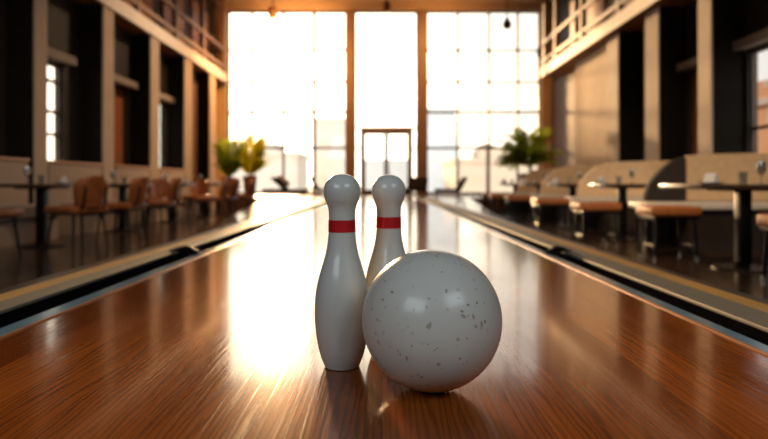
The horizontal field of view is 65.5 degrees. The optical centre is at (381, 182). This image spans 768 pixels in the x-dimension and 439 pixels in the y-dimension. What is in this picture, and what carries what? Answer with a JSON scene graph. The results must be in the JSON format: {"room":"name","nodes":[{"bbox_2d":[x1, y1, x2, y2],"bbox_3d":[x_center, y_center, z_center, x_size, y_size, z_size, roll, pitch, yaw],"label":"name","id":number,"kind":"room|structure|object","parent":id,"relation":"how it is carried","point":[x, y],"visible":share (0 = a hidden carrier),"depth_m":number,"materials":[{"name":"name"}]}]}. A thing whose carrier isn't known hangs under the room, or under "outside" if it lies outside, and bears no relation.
{"room":"sports facility","nodes":[
{"label":"sports facility","id":0,"kind":"room"},
{"bbox_2d":[0,0,213,167],"bbox_3d":[-5.085,-2.348,6.050,0.130,6.140,24.500,0,0,0],"label":"wall","id":1,"kind":"structure","parent":0,"point":[63,16],"depth_m":9.69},
{"bbox_2d":[6,0,46,203],"bbox_3d":[-4.820,-1.118,8.104,0.400,3.680,0.292,0,0,0],"label":"pillar","id":2,"kind":"structure","parent":1,"relation":"attached to","point":[26,20],"depth_m":7.97,"materials":[{"name":"beige paint"}]},
{"bbox_2d":[47,46,76,160],"bbox_3d":[-4.995,-1.038,8.935,0.290,1.900,1.130,0,0,0],"label":"window","id":3,"kind":"structure","parent":1,"relation":"in","point":[54,55],"depth_m":9.37,"materials":[{"name":"brown metal"}]},
{"bbox_2d":[80,5,113,199],"bbox_3d":[-4.820,-1.118,10.109,0.400,3.680,0.382,0,0,0],"label":"trim","id":4,"kind":"structure","parent":1,"relation":"attached to","point":[96,21],"depth_m":9.93,"materials":[{"name":"beige paint"}]},
{"bbox_2d":[114,74,137,164],"bbox_3d":[-4.995,-1.038,11.165,0.290,1.900,1.430,0,0,0],"label":"window","id":5,"kind":"structure","parent":1,"relation":"in","point":[119,93],"depth_m":11.55,"materials":[{"name":"glass"},{"name":"bronze"},{"name":"stone"}]},
{"bbox_2d":[131,35,158,179],"bbox_3d":[-4.820,-1.118,12.169,0.400,3.680,0.462,0,0,0],"label":"trim","id":6,"kind":"structure","parent":1,"relation":"attached to","point":[144,48],"depth_m":11.95,"materials":[{"name":"beige paint"}]},
{"bbox_2d":[74,0,227,82],"bbox_3d":[-4.800,-4.188,10.125,0.440,2.460,15.250,0,0,0],"label":"balcony","id":7,"kind":"object","parent":1,"relation":"attached to","point":[136,17],"visible":0.98,"depth_m":13.60,"materials":[{"name":"brown wood"}]},
{"bbox_2d":[159,92,174,167],"bbox_3d":[-4.995,-1.038,13.265,0.290,1.900,1.430,0,0,0],"label":"window","id":8,"kind":"structure","parent":1,"relation":"in","point":[165,98],"depth_m":13.85,"materials":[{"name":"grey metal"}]},
{"bbox_2d":[168,57,191,194],"bbox_3d":[-4.820,-1.118,14.269,0.400,3.680,0.562,0,0,0],"label":"trim","id":9,"kind":"structure","parent":1,"relation":"attached to","point":[179,68],"depth_m":14.00,"materials":[{"name":"beige paint"}]},
{"bbox_2d":[197,73,215,209],"bbox_3d":[-4.820,-1.118,16.319,0.400,3.680,0.562,0,0,0],"label":"trim","id":10,"kind":"structure","parent":1,"relation":"attached to","point":[206,82],"depth_m":16.05,"materials":[{"name":"beige paint"}]},
{"bbox_2d":[214,9,227,194],"bbox_3d":[-4.840,-2.233,18.035,0.360,5.910,0.430,0,0,0],"label":"trim","id":11,"kind":"structure","parent":1,"relation":"attached to","point":[221,88],"depth_m":17.82,"materials":[{"name":"brown wood"}]},
{"bbox_2d":[192,70,196,180],"bbox_3d":[-4.989,-1.118,16.270,0.058,3.680,3.420,0,0,0],"label":"wall","id":12,"kind":"structure","parent":0,"point":[194,74],"depth_m":15.80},
{"bbox_2d":[221,177,236,194],"bbox_3d":[-3.720,0.112,14.550,0.380,0.500,0.380,0,0,0],"label":"pot","id":13,"kind":"object","parent":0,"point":[223,178],"depth_m":14.39,"materials":[{"name":"ceramic"}]},
{"bbox_2d":[242,176,256,196],"bbox_3d":[-3.450,0.087,15.600,0.380,0.550,0.380,0,0,0],"label":"pot","id":14,"kind":"object","parent":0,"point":[246,179],"depth_m":15.47,"materials":[{"name":"ceramic"}]},
{"bbox_2d":[196,195,509,231],"bbox_3d":[0.275,0.543,13.425,8.550,0.358,9.250,0,0,0],"label":"floor","id":15,"kind":"structure","parent":0,"point":[267,206],"depth_m":13.49,"materials":[{"name":"wood"}]},
{"bbox_2d":[211,135,247,194],"bbox_3d":[-3.716,-0.399,14.516,0.967,1.522,0.891,0,0,0],"label":"potted palm","id":16,"kind":"object","parent":15,"relation":"on","point":[229,159],"visible":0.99,"depth_m":14.38,"materials":[{"name":"plant"}]},
{"bbox_2d":[234,133,270,196],"bbox_3d":[-3.395,-0.447,15.587,1.065,1.618,1.065,0,0,-3],"label":"potted palm","id":17,"kind":"object","parent":15,"relation":"on","point":[254,161],"visible":0.91,"depth_m":15.42,"materials":[{"name":"plant"}]},
{"bbox_2d":[262,177,308,196],"bbox_3d":[-2.590,0.105,16.100,1.180,0.520,0.600,0,0,0],"label":"lounge chair","id":18,"kind":"object","parent":15,"relation":"on","point":[283,188],"visible":0.9,"depth_m":15.80,"materials":[{"name":"black metal"}]},
{"bbox_2d":[277,175,289,185],"bbox_3d":[-2.655,-0.058,16.100,0.326,0.297,0.480,0,0,-2],"label":"pillow","id":19,"kind":"object","parent":18,"relation":"on","point":[285,182],"visible":1,"depth_m":15.90,"materials":[{"name":"brown fabric"}]},
{"bbox_2d":[310,177,323,195],"bbox_3d":[-1.617,0.100,16.888,0.836,0.530,0.600,0,0,-6],"label":"lounge chair","id":20,"kind":"object","parent":15,"relation":"on","point":[316,186],"visible":0.62,"depth_m":16.58,"materials":[{"name":"black metal"}]},
{"bbox_2d":[406,177,428,195],"bbox_3d":[0.948,0.100,16.715,0.600,0.530,0.836,0,0,14],"label":"lounge chair","id":21,"kind":"object","parent":15,"relation":"on","point":[418,184],"visible":0.81,"depth_m":16.92,"materials":[{"name":"brown wood"}]},
{"bbox_2d":[434,177,467,196],"bbox_3d":[1.858,0.100,16.100,0.836,0.530,0.600,0,0,0],"label":"lounge chair","id":22,"kind":"object","parent":15,"relation":"on","point":[463,180],"visible":0.98,"depth_m":15.81,"materials":[{"name":"black metal"}]},
{"bbox_2d":[491,127,567,179],"bbox_3d":[3.668,-0.516,14.999,1.903,1.756,1.835,0,0,0],"label":"potted palm","id":23,"kind":"object","parent":15,"relation":"on","point":[520,151],"visible":0.95,"depth_m":14.74,"materials":[{"name":"plant"}]},
{"bbox_2d":[214,2,551,10],"bbox_3d":[0.040,-5.303,18.075,10.120,0.230,0.350,0,0,0],"label":"wall","id":24,"kind":"structure","parent":0,"point":[230,6],"depth_m":17.90,"materials":[{"name":"paint"}]},
{"bbox_2d":[228,11,346,194],"bbox_3d":[-2.860,-2.413,18.064,3.640,5.550,0.092,0,0,0],"label":"window","id":25,"kind":"structure","parent":24,"relation":"in","point":[252,112],"depth_m":18.03,"materials":[{"name":"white metal"}]},
{"bbox_2d":[347,9,353,176],"bbox_3d":[-0.950,-2.233,18.050,0.220,5.910,0.400,0,0,0],"label":"trim","id":26,"kind":"structure","parent":24,"relation":"attached to","point":[350,12],"depth_m":17.85,"materials":[{"name":"brown wood"}]},
{"bbox_2d":[354,11,417,194],"bbox_3d":[0.120,-2.413,18.070,1.920,5.550,0.080,0,0,0],"label":"window","id":27,"kind":"structure","parent":24,"relation":"in","point":[355,12],"depth_m":18.03,"materials":[{"name":"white metal"}]},
{"bbox_2d":[360,129,412,194],"bbox_3d":[0.133,-0.638,18.054,1.575,2.000,0.152,0,0,0],"label":"door","id":28,"kind":"structure","parent":27,"relation":"attached to","point":[409,132],"depth_m":18.02,"materials":[{"name":"brown metal"}]},
{"bbox_2d":[418,9,425,194],"bbox_3d":[1.205,-2.233,18.050,0.250,5.910,0.400,0,0,0],"label":"trim","id":29,"kind":"structure","parent":24,"relation":"attached to","point":[421,12],"depth_m":17.85,"materials":[{"name":"brown wood"}]},
{"bbox_2d":[426,11,539,194],"bbox_3d":[3.045,-2.413,18.064,3.470,5.550,0.092,0,0,0],"label":"window","id":30,"kind":"structure","parent":24,"relation":"in","point":[457,112],"depth_m":18.03,"materials":[{"name":"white metal"}]},
{"bbox_2d":[213,0,553,1],"bbox_3d":[0.040,-5.518,6.050,10.720,0.200,24.500,0,0,0],"label":"ceiling","id":31,"kind":"structure","parent":0,"point":[213,0],"depth_m":17.73,"materials":[{"name":"paint"}]},
{"bbox_2d":[269,0,276,18],"bbox_3d":[-2.980,-4.952,16.300,0.230,0.932,0.230,0,0,0],"label":"pendant lamp","id":32,"kind":"object","parent":31,"relation":"hanging from","point":[272,9],"visible":1,"depth_m":16.21,"materials":[{"name":"orange glass"}]},
{"bbox_2d":[383,0,390,13],"bbox_3d":[0.130,-5.032,16.300,0.230,0.772,0.230,0,0,0],"label":"pendant lamp","id":33,"kind":"object","parent":31,"relation":"hanging from","point":[386,3],"visible":1,"depth_m":16.21,"materials":[{"name":"brown metal"}]},
{"bbox_2d":[502,0,511,28],"bbox_3d":[3.350,-4.768,16.000,0.250,1.300,0.250,0,0,0],"label":"pendant lamp","id":34,"kind":"object","parent":31,"relation":"hanging from","point":[507,24],"visible":1,"depth_m":15.95,"materials":[{"name":"black metal"}]},
{"bbox_2d":[0,209,767,299],"bbox_3d":[0.040,0.822,6.050,10.720,0.200,24.500,0,0,0],"label":"floor","id":35,"kind":"structure","parent":0,"point":[35,263],"depth_m":6.12,"materials":[{"name":"brown wood"}]},
{"bbox_2d":[0,208,23,256],"bbox_3d":[-3.788,0.323,5.620,0.575,0.802,0.460,0,0,0],"label":"dining chair","id":36,"kind":"object","parent":35,"relation":"on","point":[5,213],"visible":1,"depth_m":5.77,"materials":[{"name":"leather"}]},
{"bbox_2d":[0,157,60,247],"bbox_3d":[-4.480,0.202,7.050,0.580,1.040,1.540,0,0,0],"label":"bench","id":37,"kind":"object","parent":35,"relation":"on","point":[12,170],"visible":0.82,"depth_m":7.30,"materials":[{"name":"beige fabric"}]},
{"bbox_2d":[0,184,73,248],"bbox_3d":[-3.880,0.366,6.820,0.640,0.712,0.640,0,0,0],"label":"cafe table","id":38,"kind":"object","parent":35,"relation":"on","point":[42,190],"visible":0.86,"depth_m":6.77,"materials":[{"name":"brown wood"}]},
{"bbox_2d":[53,182,74,183],"bbox_3d":[-3.640,0.001,6.840,0.224,0.017,0.224,0,0,0],"label":"plate","id":39,"kind":"object","parent":38,"relation":"on","point":[53,182],"visible":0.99,"depth_m":6.78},
{"bbox_2d":[60,176,67,181],"bbox_3d":[-3.640,-0.042,6.840,0.086,0.086,0.100,0,0,-29],"label":"napkin","id":40,"kind":"object","parent":39,"relation":"on","point":[63,179],"visible":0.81,"depth_m":6.80,"materials":[{"name":"white fabric"}]},
{"bbox_2d":[44,176,109,252],"bbox_3d":[-3.228,0.323,6.399,0.575,0.802,0.460,0,0,27],"label":"dining chair","id":41,"kind":"object","parent":35,"relation":"on","point":[90,192],"visible":1,"depth_m":6.26,"materials":[{"name":"brown leather"}]},
{"bbox_2d":[47,160,117,234],"bbox_3d":[-4.480,0.202,9.090,0.580,1.040,1.560,0,0,0],"label":"bench","id":42,"kind":"object","parent":35,"relation":"on","point":[73,171],"visible":0.38,"depth_m":8.67,"materials":[{"name":"beige fabric"}]},
{"bbox_2d":[95,177,150,242],"bbox_3d":[-3.173,0.323,7.395,0.575,0.802,0.460,0,0,6],"label":"dining chair","id":43,"kind":"object","parent":35,"relation":"on","point":[138,188],"visible":0.91,"depth_m":7.24,"materials":[{"name":"brown leather"}]},
{"bbox_2d":[107,184,151,232],"bbox_3d":[-3.880,0.366,8.950,0.640,0.712,0.640,0,0,0],"label":"cafe table","id":44,"kind":"object","parent":35,"relation":"on","point":[122,188],"visible":0.7,"depth_m":8.90,"materials":[{"name":"black metal"}]},
{"bbox_2d":[114,165,169,224],"bbox_3d":[-4.480,0.202,11.150,0.580,1.040,1.540,0,0,0],"label":"bench","id":45,"kind":"object","parent":35,"relation":"on","point":[123,174],"visible":0.36,"depth_m":10.90,"materials":[{"name":"beige fabric"}]},
{"bbox_2d":[135,178,171,226],"bbox_3d":[-3.800,0.323,9.998,0.460,0.802,0.575,0,0,0],"label":"dining chair","id":46,"kind":"object","parent":35,"relation":"on","point":[159,190],"visible":0.59,"depth_m":10.18,"materials":[{"name":"brown leather"}]},
{"bbox_2d":[138,178,181,233],"bbox_3d":[-3.213,0.323,8.706,0.575,0.802,0.460,0,0,-7],"label":"dining chair","id":47,"kind":"object","parent":35,"relation":"on","point":[175,187],"visible":0.85,"depth_m":8.56,"materials":[{"name":"brown leather"}]},
{"bbox_2d":[159,184,195,222],"bbox_3d":[-3.880,0.366,11.100,0.640,0.712,0.640,0,0,0],"label":"cafe table","id":48,"kind":"object","parent":35,"relation":"on","point":[182,185],"visible":0.49,"depth_m":11.05,"materials":[{"name":"black metal"}]},
{"bbox_2d":[159,168,200,217],"bbox_3d":[-4.480,0.202,13.200,0.580,1.040,1.540,0,0,0],"label":"bench","id":49,"kind":"object","parent":35,"relation":"on","point":[169,174],"visible":0.45,"depth_m":13.06,"materials":[{"name":"brown wood"}]},
{"bbox_2d":[181,179,209,218],"bbox_3d":[-3.800,0.323,12.248,0.460,0.802,0.575,0,0,0],"label":"dining chair","id":50,"kind":"object","parent":35,"relation":"on","point":[201,188],"visible":0.77,"depth_m":12.40,"materials":[{"name":"brown leather"}]},
{"bbox_2d":[195,183,221,215],"bbox_3d":[-3.880,0.366,13.200,0.640,0.712,0.640,0,0,0],"label":"cafe table","id":51,"kind":"object","parent":35,"relation":"on","point":[205,213],"visible":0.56,"depth_m":13.15,"materials":[{"name":"black metal"}]},
{"bbox_2d":[196,179,228,222],"bbox_3d":[-3.104,0.323,10.962,0.575,0.802,0.460,0,0,-14],"label":"dining chair","id":52,"kind":"object","parent":35,"relation":"on","point":[200,199],"visible":0.97,"depth_m":10.81,"materials":[{"name":"brown leather"}]},
{"bbox_2d":[208,179,240,219],"bbox_3d":[-3.073,0.323,11.745,0.575,0.802,0.460,0,0,6],"label":"dining chair","id":53,"kind":"object","parent":35,"relation":"on","point":[234,187],"visible":0.89,"depth_m":11.59,"materials":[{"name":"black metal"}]},
{"bbox_2d":[228,179,254,215],"bbox_3d":[-3.074,0.323,13.059,0.575,0.802,0.460,0,0,-11],"label":"dining chair","id":54,"kind":"object","parent":35,"relation":"on","point":[251,183],"visible":0.76,"depth_m":12.91,"materials":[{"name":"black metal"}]},
{"bbox_2d":[0,198,767,438],"bbox_3d":[-0.060,0.521,6.147,2.650,0.401,16.295,0,0,0],"label":"lane","id":55,"kind":"object","parent":35,"relation":"on","point":[211,334],"visible":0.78,"depth_m":1.31,"materials":[{"name":"brown wood"}]},
{"bbox_2d":[315,174,367,370],"bbox_3d":[-0.079,0.172,1.181,0.108,0.380,0.108,0,0,-5],"label":"pin","id":56,"kind":"object","parent":55,"relation":"on","point":[341,289],"visible":0.98,"depth_m":1.15,"materials":[{"name":"white paint"}]},
{"bbox_2d":[366,175,405,289],"bbox_3d":[0.015,0.172,1.285,0.108,0.380,0.108,0,0,-26],"label":"pin","id":57,"kind":"object","parent":55,"relation":"on","point":[388,191],"visible":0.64,"depth_m":1.26,"materials":[{"name":"white paint"}]},
{"bbox_2d":[362,249,501,392],"bbox_3d":[0.087,0.239,1.050,0.244,0.244,0.244,0,0,32],"label":"ball","id":58,"kind":"object","parent":55,"relation":"on","point":[432,319],"visible":1,"depth_m":0.96,"materials":[{"name":"white plastic"}]},
{"bbox_2d":[481,193,504,216],"bbox_3d":[2.420,0.472,13.050,0.480,0.501,0.400,0,0,0],"label":"stool","id":59,"kind":"object","parent":35,"relation":"on","point":[483,195],"visible":0.52,"depth_m":12.89,"materials":[{"name":"black metal"}]},
{"bbox_2d":[481,193,504,197],"bbox_3d":[2.420,0.272,13.050,0.480,0.100,0.400,0,0,0],"label":"cushion","id":60,"kind":"object","parent":59,"relation":"on","point":[484,195],"depth_m":12.86,"materials":[{"name":"brown leather"}]},
{"bbox_2d":[488,194,513,218],"bbox_3d":[2.450,0.472,12.300,0.480,0.501,0.400,0,0,0],"label":"stool","id":61,"kind":"object","parent":35,"relation":"on","point":[491,197],"visible":0.56,"depth_m":12.13,"materials":[{"name":"black metal"}]},
{"bbox_2d":[488,194,513,198],"bbox_3d":[2.450,0.272,12.300,0.480,0.100,0.400,0,0,0],"label":"cushion","id":62,"kind":"object","parent":61,"relation":"on","point":[491,196],"depth_m":12.11,"materials":[{"name":"brown leather"}]},
{"bbox_2d":[499,183,517,214],"bbox_3d":[3.070,0.366,13.750,0.640,0.712,0.640,0,0,0],"label":"cafe table","id":63,"kind":"object","parent":35,"relation":"on","point":[514,185],"visible":0.35,"depth_m":13.70,"materials":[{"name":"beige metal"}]},
{"bbox_2d":[504,195,534,222],"bbox_3d":[2.500,0.472,10.900,0.480,0.501,0.400,0,0,0],"label":"stool","id":64,"kind":"object","parent":35,"relation":"on","point":[508,198],"visible":0.8,"depth_m":10.73,"materials":[{"name":"black metal"}]},
{"bbox_2d":[504,195,534,200],"bbox_3d":[2.500,0.272,10.900,0.480,0.100,0.400,0,0,0],"label":"cushion","id":65,"kind":"object","parent":64,"relation":"on","point":[506,197],"depth_m":10.70,"materials":[{"name":"brown leather"}]},
{"bbox_2d":[519,183,541,220],"bbox_3d":[3.070,0.366,11.700,0.640,0.712,0.640,0,0,0],"label":"cafe table","id":66,"kind":"object","parent":35,"relation":"on","point":[538,185],"visible":0.35,"depth_m":11.65,"materials":[{"name":"black metal"}]},
{"bbox_2d":[508,168,558,215],"bbox_3d":[3.690,0.187,13.000,1.820,1.070,0.600,0,0,0],"label":"bench","id":67,"kind":"object","parent":35,"relation":"on","point":[538,175],"visible":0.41,"depth_m":13.20,"materials":[{"name":"beige fabric"}]},
{"bbox_2d":[531,198,569,231],"bbox_3d":[2.500,0.472,8.900,0.480,0.501,0.400,0,0,0],"label":"stool","id":68,"kind":"object","parent":35,"relation":"on","point":[539,202],"visible":0.84,"depth_m":8.73,"materials":[{"name":"brown leather"}]},
{"bbox_2d":[531,198,569,204],"bbox_3d":[2.500,0.272,8.900,0.480,0.100,0.400,0,0,0],"label":"cushion","id":69,"kind":"object","parent":68,"relation":"on","point":[534,201],"depth_m":8.70,"materials":[{"name":"brown leather"}]},
{"bbox_2d":[547,184,577,228],"bbox_3d":[3.070,0.366,9.650,0.640,0.712,0.640,0,0,0],"label":"cafe table","id":70,"kind":"object","parent":35,"relation":"on","point":[571,187],"visible":0.52,"depth_m":9.60,"materials":[{"name":"black metal"}]},
{"bbox_3d":[2.810,0.001,9.670,0.224,0.017,0.224,0,0,0],"label":"plate","id":71,"kind":"object","parent":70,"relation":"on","visible":0},
{"bbox_2d":[552,178,558,182],"bbox_3d":[2.810,-0.042,9.670,0.086,0.086,0.100,0,0,-29],"label":"napkin","id":72,"kind":"object","parent":71,"relation":"on","point":[555,180],"visible":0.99,"depth_m":9.63,"materials":[{"name":"white fabric"}]},
{"bbox_2d":[530,165,597,222],"bbox_3d":[3.690,0.187,11.050,1.820,1.070,0.600,0,0,0],"label":"bench","id":73,"kind":"object","parent":35,"relation":"on","point":[569,174],"visible":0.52,"depth_m":11.25,"materials":[{"name":"beige fabric"}]},
{"bbox_2d":[570,202,621,245],"bbox_3d":[2.500,0.472,7.000,0.480,0.501,0.400,0,0,0],"label":"stool","id":74,"kind":"object","parent":35,"relation":"on","point":[577,207],"visible":0.88,"depth_m":6.83,"materials":[{"name":"tan leather"},{"name":"black metal"}]},
{"bbox_2d":[570,202,621,210],"bbox_3d":[2.500,0.272,7.000,0.480,0.100,0.400,0,0,0],"label":"cushion","id":75,"kind":"object","parent":74,"relation":"on","point":[575,206],"depth_m":6.80,"materials":[{"name":"brown leather"}]},
{"bbox_2d":[565,161,668,232],"bbox_3d":[3.690,0.187,8.920,1.820,1.070,0.600,0,0,0],"label":"bench","id":76,"kind":"object","parent":35,"relation":"on","point":[628,172],"visible":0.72,"depth_m":9.12,"materials":[{"name":"beige fabric"}]},
{"bbox_2d":[588,184,645,240],"bbox_3d":[3.070,0.366,7.650,0.640,0.712,0.640,0,0,0],"label":"cafe table","id":77,"kind":"object","parent":35,"relation":"on","point":[621,188],"visible":0.84,"depth_m":7.60,"materials":[{"name":"black metal"}]},
{"bbox_3d":[2.810,0.001,7.670,0.224,0.017,0.224,0,0,0],"label":"plate","id":78,"kind":"object","parent":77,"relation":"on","visible":0},
{"bbox_2d":[596,176,605,181],"bbox_3d":[2.810,-0.042,7.670,0.086,0.086,0.100,0,0,-29],"label":"napkin","id":79,"kind":"object","parent":78,"relation":"on","point":[599,178],"visible":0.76,"depth_m":7.64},
{"bbox_2d":[636,205,701,258],"bbox_3d":[2.800,0.472,5.850,0.480,0.501,0.400,0,0,0],"label":"stool","id":80,"kind":"object","parent":35,"relation":"on","point":[656,212],"visible":1,"depth_m":5.69,"materials":[{"name":"tan leather"},{"name":"black metal"}]},
{"bbox_2d":[636,205,701,216],"bbox_3d":[2.800,0.272,5.850,0.480,0.100,0.400,0,0,0],"label":"cushion","id":81,"kind":"object","parent":80,"relation":"on","point":[641,210],"depth_m":5.66,"materials":[{"name":"brown leather"}]},
{"bbox_2d":[629,153,767,250],"bbox_3d":[3.690,0.187,6.550,1.820,1.070,0.600,0,0,0],"label":"bench","id":82,"kind":"object","parent":35,"relation":"on","point":[715,227],"visible":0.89,"depth_m":6.75,"materials":[{"name":"beige fabric"}]},
{"bbox_2d":[659,184,767,271],"bbox_3d":[3.070,0.366,5.080,1.100,0.712,0.720,0,0,0],"label":"cafe table","id":83,"kind":"object","parent":35,"relation":"on","point":[742,193],"visible":0.98,"depth_m":5.03,"materials":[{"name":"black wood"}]},
{"bbox_2d":[697,182,725,183],"bbox_3d":[2.810,0.001,5.100,0.224,0.017,0.224,0,0,0],"label":"plate","id":84,"kind":"object","parent":83,"relation":"on","point":[697,182],"visible":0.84,"depth_m":5.03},
{"bbox_2d":[703,173,718,181],"bbox_3d":[2.810,-0.042,5.100,0.086,0.086,0.100,0,0,-29],"label":"napkin","id":85,"kind":"object","parent":84,"relation":"on","point":[709,177],"visible":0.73,"depth_m":5.08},
{"bbox_2d":[757,213,767,280],"bbox_3d":[3.030,0.472,4.270,0.480,0.501,0.400,0,0,0],"label":"stool","id":86,"kind":"object","parent":35,"relation":"on","point":[762,218],"visible":1,"depth_m":4.41,"materials":[{"name":"black metal"}]},
{"bbox_2d":[757,213,767,226],"bbox_3d":[3.030,0.272,4.270,0.480,0.100,0.400,0,0,0],"label":"cushion","id":87,"kind":"object","parent":86,"relation":"on","point":[762,218],"depth_m":4.38,"materials":[{"name":"brown leather"}]},
{"bbox_2d":[551,70,574,167],"bbox_3d":[5.069,-1.118,16.340,0.058,3.680,3.280,0,0,0],"label":"wall","id":88,"kind":"structure","parent":0,"point":[563,89],"depth_m":16.59,"materials":[{"name":"beige paint"}]},
{"bbox_2d":[575,44,605,165],"bbox_3d":[4.920,-1.118,13.510,0.360,3.680,2.380,0,0,0],"label":"wall","id":89,"kind":"structure","parent":0,"point":[590,71],"depth_m":13.51,"materials":[{"name":"beige paint"}]},
{"bbox_2d":[552,0,767,160],"bbox_3d":[5.165,-2.348,6.050,0.130,6.140,24.500,0,0,0],"label":"wall","id":90,"kind":"structure","parent":0,"point":[756,11],"depth_m":9.78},
{"bbox_2d":[540,9,552,168],"bbox_3d":[4.930,-2.233,18.035,0.340,5.910,0.430,0,0,0],"label":"trim","id":91,"kind":"structure","parent":90,"relation":"attached to","point":[545,82],"depth_m":17.82,"materials":[{"name":"brown wood"}]},
{"bbox_2d":[541,0,694,76],"bbox_3d":[4.775,-4.188,9.625,0.650,2.460,14.250,0,0,0],"label":"balcony","id":92,"kind":"object","parent":90,"relation":"attached to","point":[629,16],"visible":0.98,"depth_m":13.46,"materials":[{"name":"brown wood"}]},
{"bbox_2d":[537,48,541,59],"bbox_3d":[4.352,-3.586,16.579,0.159,0.358,0.216,0,0,32],"label":"spotlight","id":93,"kind":"object","parent":92,"relation":"attached to","point":[538,49],"visible":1,"depth_m":16.54,"materials":[{"name":"black metal"}]},
{"bbox_2d":[606,32,641,162],"bbox_3d":[4.860,-1.118,11.994,0.480,3.680,0.612,0,0,0],"label":"trim","id":94,"kind":"structure","parent":90,"relation":"attached to","point":[623,49],"depth_m":11.70,"materials":[{"name":"beige paint"}]},
{"bbox_2d":[645,6,686,160],"bbox_3d":[4.860,-1.118,10.244,0.480,3.680,0.512,0,0,0],"label":"pillar","id":95,"kind":"structure","parent":90,"relation":"attached to","point":[665,26],"depth_m":10.00,"materials":[{"name":"beige paint"}]},
{"bbox_2d":[676,56,697,154],"bbox_3d":[5.075,-1.038,9.485,0.290,1.900,1.170,0,0,0],"label":"window","id":96,"kind":"structure","parent":90,"relation":"in","point":[691,64],"depth_m":9.87,"materials":[{"name":"glass"},{"name":"bronze"}]},
{"bbox_2d":[698,0,744,154],"bbox_3d":[4.860,-1.118,8.564,0.480,3.680,0.352,0,0,0],"label":"pillar","id":97,"kind":"structure","parent":90,"relation":"attached to","point":[721,69],"depth_m":8.40,"materials":[{"name":"beige paint"}]},
{"bbox_2d":[733,28,767,152],"bbox_3d":[5.075,-1.038,7.715,0.290,1.900,1.430,0,0,0],"label":"window","id":98,"kind":"structure","parent":90,"relation":"in","point":[758,38],"depth_m":8.29,"materials":[{"name":"brown metal"}]},
{"label":"outside","id":99,"kind":"structure","parent":0,"visible":0},
{"bbox_3d":[0.000,0.962,89.160,180.000,0.200,141.680,0,0,0],"label":"ground","id":100,"kind":"structure","parent":99,"visible":0},
{"bbox_2d":[232,143,309,191],"bbox_3d":[-9.700,-1.238,51.500,6.100,4.200,7.300,0,0,0],"label":"building","id":101,"kind":"structure","parent":100,"relation":"on","point":[296,163],"depth_m":48.01,"materials":[{"name":"white"}]},
{"bbox_2d":[316,118,344,191],"bbox_3d":[-4.700,-2.613,60.000,3.700,6.950,8.300,0,0,0],"label":"building","id":102,"kind":"structure","parent":100,"relation":"on","point":[330,132],"depth_m":56.00,"materials":[{"name":"white"}]},
{"bbox_2d":[365,160,406,189],"bbox_3d":[0.500,-1.013,78.000,6.500,3.750,8.300,0,0,0],"label":"building","id":103,"kind":"structure","parent":100,"relation":"on","point":[374,169],"depth_m":74.01,"materials":[{"name":"white"}]},
{"bbox_2d":[428,108,455,191],"bbox_3d":[6.050,-3.313,65.000,3.200,8.350,10.300,0,0,0],"label":"building","id":104,"kind":"structure","parent":100,"relation":"on","point":[441,127],"depth_m":60.01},
{"bbox_2d":[478,143,495,191],"bbox_3d":[4.200,-0.363,24.000,0.961,2.450,0.961,0,0,22],"label":"parasol","id":105,"kind":"object","parent":100,"relation":"on","point":[483,145],"visible":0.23,"depth_m":23.97,"materials":[{"name":"fabric"}]},
{"bbox_2d":[442,149,536,191],"bbox_3d":[9.300,-0.938,50.000,7.700,3.600,8.300,0,0,0],"label":"building","id":106,"kind":"structure","parent":100,"relation":"on","point":[474,168],"depth_m":46.00,"materials":[{"name":"white"}]},
{"bbox_2d":[758,79,767,152],"bbox_3d":[14.250,-1.338,19.500,5.800,4.400,9.300,0,0,0],"label":"building","id":107,"kind":"structure","parent":100,"relation":"on","point":[762,85],"depth_m":18.02,"materials":[{"name":"brick"}]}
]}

